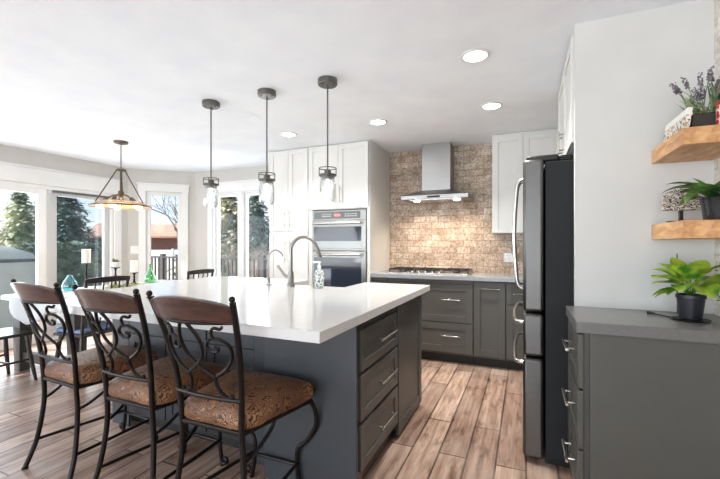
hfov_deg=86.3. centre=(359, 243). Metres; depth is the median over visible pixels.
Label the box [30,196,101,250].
spruce tree
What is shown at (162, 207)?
bare tree
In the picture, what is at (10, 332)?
dining chair
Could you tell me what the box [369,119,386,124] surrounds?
recessed light
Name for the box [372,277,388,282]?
base cabinet
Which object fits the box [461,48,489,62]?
recessed light
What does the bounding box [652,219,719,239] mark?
shelf
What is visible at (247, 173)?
wall
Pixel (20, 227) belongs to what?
spruce tree
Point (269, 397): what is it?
seat cushion
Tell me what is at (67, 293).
table runner
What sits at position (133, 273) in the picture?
candle holder
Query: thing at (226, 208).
spruce tree
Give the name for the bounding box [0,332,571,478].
floor
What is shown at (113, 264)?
pot
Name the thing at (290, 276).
kitchen faucet
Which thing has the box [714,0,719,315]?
wall
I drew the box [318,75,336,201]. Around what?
pendant lamp
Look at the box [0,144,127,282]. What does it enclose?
wall
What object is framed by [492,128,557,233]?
upper cabinet
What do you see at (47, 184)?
window frame
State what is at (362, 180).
tall cabinet
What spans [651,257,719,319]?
pothos plant
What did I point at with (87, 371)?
seat cushion
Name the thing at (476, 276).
countertop
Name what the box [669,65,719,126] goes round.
planter
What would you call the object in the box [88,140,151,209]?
dining chandelier
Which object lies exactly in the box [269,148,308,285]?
pantry cabinet
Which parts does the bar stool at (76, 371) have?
leg, crest rail, leg, seat frame, leg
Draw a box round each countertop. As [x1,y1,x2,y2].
[45,276,429,343]
[370,270,522,282]
[566,306,719,343]
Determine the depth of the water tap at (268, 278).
3.01 m
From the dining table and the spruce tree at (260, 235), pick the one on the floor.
the dining table
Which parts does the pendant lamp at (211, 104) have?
rod, lamp shade, bulb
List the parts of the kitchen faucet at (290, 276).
lever, spout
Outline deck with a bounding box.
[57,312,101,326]
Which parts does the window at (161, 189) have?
frame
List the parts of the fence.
panel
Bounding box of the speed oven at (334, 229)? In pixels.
[312,209,366,250]
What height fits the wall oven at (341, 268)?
0.745 m
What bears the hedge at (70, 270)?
on the ground
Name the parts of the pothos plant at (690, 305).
pot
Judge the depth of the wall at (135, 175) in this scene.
6.07 m
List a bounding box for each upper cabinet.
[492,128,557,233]
[556,35,573,159]
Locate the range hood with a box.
[401,142,473,203]
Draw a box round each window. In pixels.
[136,182,189,281]
[207,179,264,276]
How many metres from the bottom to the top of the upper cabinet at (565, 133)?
0.618 m
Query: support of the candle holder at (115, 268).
on the table runner at (154, 282)
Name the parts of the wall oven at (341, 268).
handle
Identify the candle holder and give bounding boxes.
[81,263,91,278]
[111,267,119,287]
[130,272,138,283]
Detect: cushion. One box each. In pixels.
[45,344,158,384]
[56,321,110,333]
[108,356,230,405]
[184,369,312,430]
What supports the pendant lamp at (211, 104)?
hanging from the ceiling
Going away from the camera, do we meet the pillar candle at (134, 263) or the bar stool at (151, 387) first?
the bar stool at (151, 387)
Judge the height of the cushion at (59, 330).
0.032 m
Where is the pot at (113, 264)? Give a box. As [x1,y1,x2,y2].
[111,262,119,266]
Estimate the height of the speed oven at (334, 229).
0.470 m
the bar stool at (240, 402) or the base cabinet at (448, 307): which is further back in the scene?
the base cabinet at (448, 307)
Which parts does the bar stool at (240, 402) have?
leg, crest rail, leg, seat frame, leg, leg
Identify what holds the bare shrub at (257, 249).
on the ground
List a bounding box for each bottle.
[313,261,323,287]
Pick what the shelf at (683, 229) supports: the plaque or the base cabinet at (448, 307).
the plaque
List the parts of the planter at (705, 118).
planter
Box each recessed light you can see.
[280,132,296,136]
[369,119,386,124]
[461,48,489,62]
[481,102,502,109]
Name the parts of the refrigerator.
handle, handle, handle, handle, drawer, freezer drawer, door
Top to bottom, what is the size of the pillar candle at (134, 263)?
0.153 m
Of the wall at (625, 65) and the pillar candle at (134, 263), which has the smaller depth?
the wall at (625, 65)
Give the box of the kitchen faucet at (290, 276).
[277,235,321,286]
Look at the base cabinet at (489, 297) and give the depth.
3.84 m
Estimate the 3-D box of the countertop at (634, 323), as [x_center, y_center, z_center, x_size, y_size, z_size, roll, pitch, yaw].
[1.295,0.354,1.722,0.618,0.048,0.466,0,0,23]
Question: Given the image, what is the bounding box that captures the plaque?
[662,189,700,222]
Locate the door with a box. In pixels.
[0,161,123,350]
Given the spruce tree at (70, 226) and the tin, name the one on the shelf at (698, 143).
the tin
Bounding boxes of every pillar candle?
[82,248,90,262]
[130,260,137,271]
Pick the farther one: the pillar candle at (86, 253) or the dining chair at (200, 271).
the dining chair at (200, 271)
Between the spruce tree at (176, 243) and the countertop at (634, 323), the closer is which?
the countertop at (634, 323)
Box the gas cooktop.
[386,267,473,274]
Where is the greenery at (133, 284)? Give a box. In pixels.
[100,283,143,288]
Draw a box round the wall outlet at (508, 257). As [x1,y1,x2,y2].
[504,253,512,262]
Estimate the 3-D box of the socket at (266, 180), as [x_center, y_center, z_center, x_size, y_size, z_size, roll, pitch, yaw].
[-0.713,-0.495,2.940,0.090,0.066,0.090,0,0,23]
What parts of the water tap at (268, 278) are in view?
spout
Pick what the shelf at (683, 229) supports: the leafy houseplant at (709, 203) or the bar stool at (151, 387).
the leafy houseplant at (709, 203)
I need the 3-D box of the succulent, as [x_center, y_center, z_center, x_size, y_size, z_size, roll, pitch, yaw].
[-2.771,0.206,4.353,0.136,0.112,0.124,0,0,23]
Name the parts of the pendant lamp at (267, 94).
rod, lamp shade, bulb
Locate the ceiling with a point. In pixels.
(78, 77)
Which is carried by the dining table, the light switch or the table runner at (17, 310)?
the table runner at (17, 310)
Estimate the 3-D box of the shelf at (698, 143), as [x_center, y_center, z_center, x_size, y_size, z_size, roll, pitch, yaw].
[1.477,-0.430,1.672,0.242,0.068,0.410,0,0,23]
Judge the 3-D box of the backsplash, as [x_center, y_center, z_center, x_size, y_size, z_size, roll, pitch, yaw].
[1.498,-0.410,4.462,2.424,1.520,0.020,0,0,23]
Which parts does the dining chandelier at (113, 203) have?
support rod, bulb, glass plate, stem, chain, support rod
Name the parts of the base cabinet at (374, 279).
rail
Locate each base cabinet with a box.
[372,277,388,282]
[388,278,473,364]
[474,281,505,368]
[506,282,522,370]
[561,319,719,478]
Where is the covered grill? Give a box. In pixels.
[0,246,35,328]
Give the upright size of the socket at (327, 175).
0.066 m
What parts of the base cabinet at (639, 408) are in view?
handle, handle, handle, drawer, drawer, drawer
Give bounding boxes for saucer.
[670,316,711,322]
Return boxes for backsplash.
[390,143,522,272]
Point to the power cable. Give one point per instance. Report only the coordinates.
(647, 312)
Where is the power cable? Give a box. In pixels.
[646,254,682,319]
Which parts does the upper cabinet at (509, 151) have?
door, door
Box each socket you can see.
[205,179,216,188]
[261,175,272,184]
[321,169,333,179]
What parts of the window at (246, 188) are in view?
sash, sash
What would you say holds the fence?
on the ground
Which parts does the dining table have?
leg, leg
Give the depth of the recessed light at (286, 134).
4.08 m
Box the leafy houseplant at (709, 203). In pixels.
[661,178,719,219]
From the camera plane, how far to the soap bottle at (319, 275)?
2.80 m
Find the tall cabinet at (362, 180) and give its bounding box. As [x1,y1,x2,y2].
[309,140,389,285]
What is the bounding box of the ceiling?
[0,0,693,172]
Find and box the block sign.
[663,107,692,141]
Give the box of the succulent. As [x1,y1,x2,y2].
[111,258,119,266]
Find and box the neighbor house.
[83,223,177,250]
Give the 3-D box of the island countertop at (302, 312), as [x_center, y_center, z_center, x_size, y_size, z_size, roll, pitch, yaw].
[-0.796,0.345,2.649,2.175,0.044,1.760,0,0,23]
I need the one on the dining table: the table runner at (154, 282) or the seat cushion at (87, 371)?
the table runner at (154, 282)
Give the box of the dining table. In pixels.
[1,280,163,371]
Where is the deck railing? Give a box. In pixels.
[151,254,267,279]
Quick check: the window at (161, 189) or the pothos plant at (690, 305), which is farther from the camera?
the window at (161, 189)
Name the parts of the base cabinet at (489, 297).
handle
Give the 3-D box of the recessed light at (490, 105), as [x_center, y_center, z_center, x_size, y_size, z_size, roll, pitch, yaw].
[1.112,-1.165,3.245,0.176,0.008,0.176,0,0,23]
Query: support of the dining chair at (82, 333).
on the floor
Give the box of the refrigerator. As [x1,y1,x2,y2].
[512,154,573,467]
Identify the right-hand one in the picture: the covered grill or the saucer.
the saucer
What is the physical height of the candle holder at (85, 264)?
0.290 m
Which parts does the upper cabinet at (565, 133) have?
handle, door, handle, door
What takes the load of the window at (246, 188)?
in the wall at (247, 173)
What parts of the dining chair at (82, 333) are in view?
leg, leg, seat, post, rail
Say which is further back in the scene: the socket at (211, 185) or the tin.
the socket at (211, 185)
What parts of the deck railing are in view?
post, rail, post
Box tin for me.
[715,101,719,124]
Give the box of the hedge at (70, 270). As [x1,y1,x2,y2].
[11,239,101,288]
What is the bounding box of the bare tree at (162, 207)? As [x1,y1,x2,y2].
[152,196,253,244]
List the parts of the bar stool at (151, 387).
leg, crest rail, leg, seat frame, leg, leg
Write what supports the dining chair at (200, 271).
on the floor
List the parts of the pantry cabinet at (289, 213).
door, door, handle, handle, door, door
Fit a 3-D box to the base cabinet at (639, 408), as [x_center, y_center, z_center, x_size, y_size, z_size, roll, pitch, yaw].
[1.285,0.815,1.739,0.649,0.870,0.443,0,0,23]
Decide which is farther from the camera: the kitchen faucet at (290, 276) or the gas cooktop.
the gas cooktop
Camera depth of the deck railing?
9.49 m
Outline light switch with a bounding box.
[130,246,137,253]
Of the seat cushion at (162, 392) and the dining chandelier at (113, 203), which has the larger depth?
the dining chandelier at (113, 203)
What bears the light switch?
attached to the wall at (135, 175)
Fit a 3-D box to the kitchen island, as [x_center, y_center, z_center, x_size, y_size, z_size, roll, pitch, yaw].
[-0.633,0.809,2.786,1.966,0.882,1.248,0,0,23]
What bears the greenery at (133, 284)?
on the table runner at (154, 282)
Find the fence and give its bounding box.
[151,249,177,278]
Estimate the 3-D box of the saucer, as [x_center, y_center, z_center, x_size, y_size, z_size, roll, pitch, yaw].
[1.435,0.327,1.667,0.140,0.005,0.140,0,0,23]
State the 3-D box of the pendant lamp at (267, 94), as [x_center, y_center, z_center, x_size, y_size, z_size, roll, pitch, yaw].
[-0.713,-0.736,2.940,0.140,0.868,0.140,0,0,23]
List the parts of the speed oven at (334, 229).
handle, control panel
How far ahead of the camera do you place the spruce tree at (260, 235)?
17.17 m
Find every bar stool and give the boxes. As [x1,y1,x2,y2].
[10,279,158,478]
[72,284,230,478]
[146,290,318,478]
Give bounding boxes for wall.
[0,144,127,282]
[128,168,194,282]
[195,165,268,278]
[574,0,713,313]
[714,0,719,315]
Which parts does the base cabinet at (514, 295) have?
drawer, door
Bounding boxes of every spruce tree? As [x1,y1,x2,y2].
[0,192,35,251]
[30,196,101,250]
[167,243,177,279]
[220,196,259,277]
[249,195,269,274]
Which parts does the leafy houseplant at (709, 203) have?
pot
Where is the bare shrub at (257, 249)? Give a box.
[220,243,268,277]
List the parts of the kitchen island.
filler panel, drawer, door, door, drawer, drawer, door, support post, panel, drawer, drawer, drawer, handle, handle, handle, panel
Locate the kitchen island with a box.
[112,295,421,478]
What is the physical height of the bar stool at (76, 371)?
1.060 m
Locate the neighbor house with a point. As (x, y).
(163, 236)
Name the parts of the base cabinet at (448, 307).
rail, drawer, drawer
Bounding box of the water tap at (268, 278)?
[265,249,282,284]
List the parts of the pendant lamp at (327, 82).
rod, bulb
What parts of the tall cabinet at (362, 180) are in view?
door, handle, door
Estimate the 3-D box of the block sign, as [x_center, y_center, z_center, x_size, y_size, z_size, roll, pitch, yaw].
[1.391,-0.511,1.687,0.030,0.093,0.270,0,0,23]
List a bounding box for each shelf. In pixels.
[652,124,719,163]
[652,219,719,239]
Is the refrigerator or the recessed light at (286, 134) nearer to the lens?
the refrigerator
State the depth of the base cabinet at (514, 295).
3.75 m
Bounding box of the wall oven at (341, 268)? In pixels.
[312,250,366,286]
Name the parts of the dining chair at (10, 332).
leg, seat, leg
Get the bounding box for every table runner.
[9,295,29,324]
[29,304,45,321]
[62,290,74,297]
[134,280,178,285]
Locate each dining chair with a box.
[0,327,37,379]
[53,276,129,357]
[187,269,213,279]
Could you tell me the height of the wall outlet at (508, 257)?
0.110 m
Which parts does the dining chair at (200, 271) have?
rail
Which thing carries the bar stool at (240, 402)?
on the floor
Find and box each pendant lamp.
[202,99,219,207]
[257,88,275,204]
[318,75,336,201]

